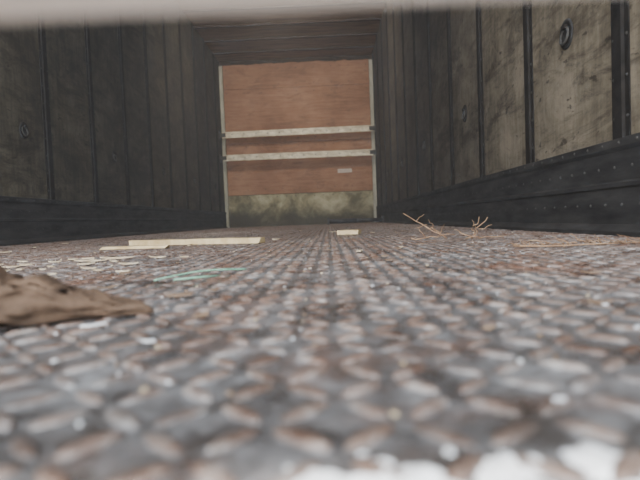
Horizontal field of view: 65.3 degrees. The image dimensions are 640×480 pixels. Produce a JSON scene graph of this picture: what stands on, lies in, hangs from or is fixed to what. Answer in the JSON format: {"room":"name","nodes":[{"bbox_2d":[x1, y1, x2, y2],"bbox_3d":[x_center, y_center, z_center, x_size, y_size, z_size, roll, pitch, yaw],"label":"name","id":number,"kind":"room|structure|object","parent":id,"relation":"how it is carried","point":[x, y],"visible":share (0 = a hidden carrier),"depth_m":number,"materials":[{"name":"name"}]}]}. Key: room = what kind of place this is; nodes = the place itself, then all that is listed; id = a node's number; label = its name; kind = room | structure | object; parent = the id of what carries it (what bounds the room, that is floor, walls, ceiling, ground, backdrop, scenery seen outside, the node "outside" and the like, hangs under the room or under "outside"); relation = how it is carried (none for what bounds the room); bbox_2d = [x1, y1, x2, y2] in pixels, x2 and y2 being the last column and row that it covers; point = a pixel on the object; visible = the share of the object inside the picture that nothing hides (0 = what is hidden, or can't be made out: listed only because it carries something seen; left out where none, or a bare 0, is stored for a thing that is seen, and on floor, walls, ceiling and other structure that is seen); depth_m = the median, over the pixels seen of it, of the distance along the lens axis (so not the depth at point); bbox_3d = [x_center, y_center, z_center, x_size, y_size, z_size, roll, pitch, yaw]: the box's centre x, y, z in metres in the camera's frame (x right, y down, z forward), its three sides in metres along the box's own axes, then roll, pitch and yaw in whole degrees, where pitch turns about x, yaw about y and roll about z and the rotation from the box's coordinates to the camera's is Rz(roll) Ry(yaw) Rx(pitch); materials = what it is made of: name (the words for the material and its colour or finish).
{"room":"cargo trailer interior","nodes":[
{"label":"cargo trailer interior","id":0,"kind":"room"},
{"bbox_2d":[0,12,224,211],"bbox_3d":[-1.621,-1.310,3.750,0.050,2.580,8.240,-2,2,1],"label":"wall","id":1,"kind":"structure","parent":0,"point":[22,161],"depth_m":3.75,"materials":[{"name":"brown wood"}]},
{"bbox_2d":[19,122,28,138],"bbox_3d":[-1.581,-0.588,2.678,0.016,0.092,0.083,-2,2,1],"label":"ring","id":2,"kind":"object","parent":1,"relation":"attached to","point":[23,128],"visible":1,"depth_m":2.67,"materials":[{"name":"metal"}]},
{"bbox_2d":[0,196,227,245],"bbox_3d":[-1.537,-0.147,3.746,0.030,0.250,8.139,-2,2,1],"label":"plate","id":3,"kind":"object","parent":1,"relation":"attached to","point":[127,225],"visible":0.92,"depth_m":3.28,"materials":[{"name":"metal"}]},
{"bbox_2d":[112,151,116,162],"bbox_3d":[-1.560,-0.634,3.807,0.016,0.092,0.083,-2,2,1],"label":"ring","id":4,"kind":"object","parent":1,"relation":"attached to","point":[114,155],"visible":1,"depth_m":3.80,"materials":[{"name":"metal"}]},
{"bbox_2d":[37,12,220,211],"bbox_3d":[-1.596,-1.432,3.722,0.010,2.334,7.421,-2,2,1],"label":"posts","id":5,"kind":"object","parent":1,"relation":"attached to","point":[40,21],"visible":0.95,"depth_m":4.01,"materials":[{"name":"metal"}]},
{"bbox_2d":[0,0,419,19],"bbox_3d":[-0.435,-0.041,0.076,2.370,0.090,0.050,-2,2,1],"label":"rail","id":6,"kind":"object","parent":1,"relation":"attached to","point":[9,9],"visible":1,"depth_m":0.07,"materials":[{"name":"paint"}]},
{"bbox_2d":[219,66,229,227],"bbox_3d":[-1.492,-1.437,7.784,0.054,2.500,0.065,-2,2,1],"label":"trim","id":7,"kind":"structure","parent":1,"relation":"attached to","point":[220,67],"depth_m":7.77,"materials":[{"name":"metal"}]},
{"bbox_2d":[185,3,384,61],"bbox_3d":[-0.462,-2.669,3.673,2.470,0.050,8.240,-2,2,1],"label":"ceiling","id":8,"kind":"structure","parent":0,"point":[358,11],"depth_m":6.59,"materials":[{"name":"brown wood"}]},
{"bbox_2d":[183,2,384,54],"bbox_3d":[-0.458,-2.640,3.825,2.368,0.020,7.040,-2,2,1],"label":"bow","id":9,"kind":"object","parent":8,"relation":"attached to","point":[365,19],"visible":0.81,"depth_m":6.78,"materials":[{"name":"metal"}]},
{"bbox_2d":[219,57,373,207],"bbox_3d":[-0.336,-1.523,7.817,2.370,2.580,0.050,-2,2,1],"label":"wall","id":10,"kind":"structure","parent":0,"point":[371,57],"depth_m":7.75,"materials":[{"name":"metal"}]},
{"bbox_2d":[219,55,371,63],"bbox_3d":[-0.385,-2.790,7.726,2.370,0.040,0.030,-2,2,1],"label":"trim","id":11,"kind":"structure","parent":10,"relation":"attached to","point":[355,56],"depth_m":7.72,"materials":[{"name":"metal"}]},
{"bbox_2d":[222,59,372,195],"bbox_3d":[-0.345,-1.748,7.769,2.260,2.027,0.028,-2,2,1],"label":"lining","id":12,"kind":"object","parent":10,"relation":"attached to","point":[278,106],"visible":1,"depth_m":7.76,"materials":[{"name":"brown wood"}]},
{"bbox_2d":[338,168,351,172],"bbox_3d":[0.386,-1.078,7.767,0.220,0.060,0.007,-2,2,1],"label":"paper label","id":13,"kind":"object","parent":12,"relation":"attached to","point":[350,169],"visible":1,"depth_m":7.77,"materials":[{"name":"white paper"}]},
{"bbox_2d":[228,191,373,227],"bbox_3d":[-0.297,-0.480,7.813,2.260,0.495,0.039,-2,2,1],"label":"plate","id":14,"kind":"object","parent":10,"relation":"attached to","point":[300,208],"visible":0.82,"depth_m":7.80,"materials":[{"name":"metal"}]},
{"bbox_2d":[0,222,639,479],"bbox_3d":[-0.361,-0.039,3.779,2.470,0.063,8.240,-2,2,1],"label":"floor","id":15,"kind":"structure","parent":0,"point":[462,386],"depth_m":0.25,"materials":[{"name":"grey metal"}]},
{"bbox_2d":[0,265,153,325],"bbox_3d":[-0.275,0.018,0.354,0.293,0.091,0.084,-3,2,-9],"label":"dead leaf","id":16,"kind":"object","parent":15,"relation":"on","point":[40,299],"visible":1,"depth_m":0.36,"materials":[{"name":"brown plant"}]},
{"bbox_2d":[99,245,168,249],"bbox_3d":[-0.582,0.023,1.556,0.257,0.008,0.031,-2,2,12],"label":"wood lath","id":17,"kind":"object","parent":15,"relation":"on","point":[148,246],"visible":1,"depth_m":1.54,"materials":[{"name":"brown wood"}]},
{"bbox_2d":[129,237,264,245],"bbox_3d":[-0.446,0.005,1.734,0.576,0.019,0.046,-1,2,23],"label":"plank","id":18,"kind":"object","parent":15,"relation":"on","point":[252,239],"visible":0.98,"depth_m":1.70,"materials":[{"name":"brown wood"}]},
{"bbox_2d":[154,268,246,280],"bbox_3d":[-0.142,0.043,0.645,0.140,0.006,0.047,-4,3,-44],"label":"twine","id":19,"kind":"object","parent":15,"relation":"on","point":[238,268],"visible":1,"depth_m":0.63,"materials":[{"name":"fabric"}]},
{"bbox_2d":[0,227,639,425],"bbox_3d":[-0.303,0.006,1.765,2.078,0.009,3.278,-2,2,1],"label":"debris","id":20,"kind":"object","parent":15,"relation":"on","point":[91,261],"visible":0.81,"depth_m":0.55,"materials":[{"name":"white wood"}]},
{"bbox_2d":[337,229,360,234],"bbox_3d":[0.128,-0.035,2.188,0.096,0.019,0.094,-2,2,13],"label":"wood block","id":21,"kind":"object","parent":15,"relation":"on","point":[356,231],"visible":0.99,"depth_m":2.15,"materials":[{"name":"beige wood"}]},
{"bbox_2d":[327,216,384,224],"bbox_3d":[0.460,-0.255,6.438,0.730,0.092,0.100,-2,2,1],"label":"bar","id":22,"kind":"object","parent":15,"relation":"on","point":[348,220],"visible":1,"depth_m":6.41,"materials":[{"name":"black metal"}]},
{"bbox_2d":[403,213,454,239],"bbox_3d":[0.315,-0.041,1.433,0.146,0.079,0.043,-2,2,1],"label":"dry twig","id":23,"kind":"object","parent":15,"relation":"on","point":[437,232],"visible":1,"depth_m":1.42,"materials":[{"name":"brown plant"}]},
{"bbox_2d":[285,442,621,479],"bbox_3d":[0.040,0.063,0.110,0.100,0.003,0.105,-2,2,1],"label":"snow patch","id":24,"kind":"object","parent":15,"relation":"on","point":[596,460],"visible":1,"depth_m":0.14,"materials":[{"name":"white snow"}]},
{"bbox_2d":[455,217,506,238],"bbox_3d":[0.426,-0.033,1.329,0.125,0.058,0.043,-2,2,7],"label":"dry twig","id":25,"kind":"object","parent":15,"relation":"on","point":[474,234],"visible":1,"depth_m":1.32,"materials":[{"name":"brown plant"}]},
{"bbox_2d":[508,234,639,246],"bbox_3d":[0.544,-0.002,0.950,0.370,0.022,0.072,-2,2,6],"label":"twig","id":26,"kind":"object","parent":15,"relation":"on","point":[598,239],"visible":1,"depth_m":0.95,"materials":[{"name":"brown plant"}]},
{"bbox_2d":[372,0,639,205],"bbox_3d":[0.797,-1.401,3.702,0.050,2.580,8.240,-2,2,1],"label":"wall","id":27,"kind":"structure","parent":0,"point":[572,85],"depth_m":2.20,"materials":[{"name":"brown wood"}]},
{"bbox_2d":[369,59,376,217],"bbox_3d":[0.822,-1.524,7.738,0.054,2.500,0.065,-2,2,1],"label":"trim","id":28,"kind":"structure","parent":27,"relation":"attached to","point":[370,60],"depth_m":7.72,"materials":[{"name":"metal"}]},
{"bbox_2d":[461,105,466,121],"bbox_3d":[0.770,-0.678,2.681,0.016,0.092,0.083,-2,2,1],"label":"ring","id":29,"kind":"object","parent":27,"relation":"attached to","point":[464,110],"visible":1,"depth_m":2.67,"materials":[{"name":"metal"}]},
{"bbox_2d":[372,0,630,205],"bbox_3d":[0.765,-1.526,3.805,0.010,2.334,7.551,-2,2,1],"label":"posts","id":30,"kind":"object","parent":27,"relation":"attached to","point":[620,9],"visible":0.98,"depth_m":2.36,"materials":[{"name":"metal"}]},
{"bbox_2d":[218,123,375,139],"bbox_3d":[-0.345,-1.635,7.552,2.370,0.135,0.130,-2,2,1],"label":"brackets","id":31,"kind":"object","parent":30,"relation":"attached to","point":[220,135],"visible":1,"depth_m":7.51,"materials":[{"name":"metal"}]},
{"bbox_2d":[222,125,372,138],"bbox_3d":[-0.345,-1.635,7.550,2.270,0.105,0.035,-2,2,1],"label":"beam","id":32,"kind":"structure","parent":31,"relation":"attached to","point":[342,129],"depth_m":7.54,"materials":[{"name":"metal"}]},
{"bbox_2d":[219,148,376,162],"bbox_3d":[-0.332,-1.283,7.566,2.370,0.120,0.130,-2,2,1],"label":"brackets","id":33,"kind":"object","parent":30,"relation":"attached to","point":[221,158],"visible":0.98,"depth_m":7.54,"materials":[{"name":"metal"}]},
{"bbox_2d":[223,149,372,160],"bbox_3d":[-0.332,-1.283,7.564,2.270,0.090,0.035,-2,2,1],"label":"beam","id":34,"kind":"structure","parent":33,"relation":"attached to","point":[364,152],"depth_m":7.55,"materials":[{"name":"metal"}]},
{"bbox_2d":[376,132,639,236],"bbox_3d":[0.801,-0.234,3.699,0.030,0.250,8.139,-2,2,1],"label":"plate","id":35,"kind":"object","parent":27,"relation":"attached to","point":[609,186],"visible":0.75,"depth_m":1.64,"materials":[{"name":"metal"}]},
{"bbox_2d":[378,136,639,216],"bbox_3d":[0.798,-0.267,3.705,0.009,0.164,8.064,-2,2,1],"label":"rivets","id":36,"kind":"object","parent":35,"relation":"attached to","point":[636,137],"visible":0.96,"depth_m":1.77,"materials":[{"name":"metal"}]},
{"bbox_2d":[559,18,572,49],"bbox_3d":[0.749,-0.631,1.532,0.016,0.092,0.083,-2,2,1],"label":"ring","id":37,"kind":"object","parent":27,"relation":"attached to","point":[566,32],"visible":1,"depth_m":1.52,"materials":[{"name":"metal"}]}
]}

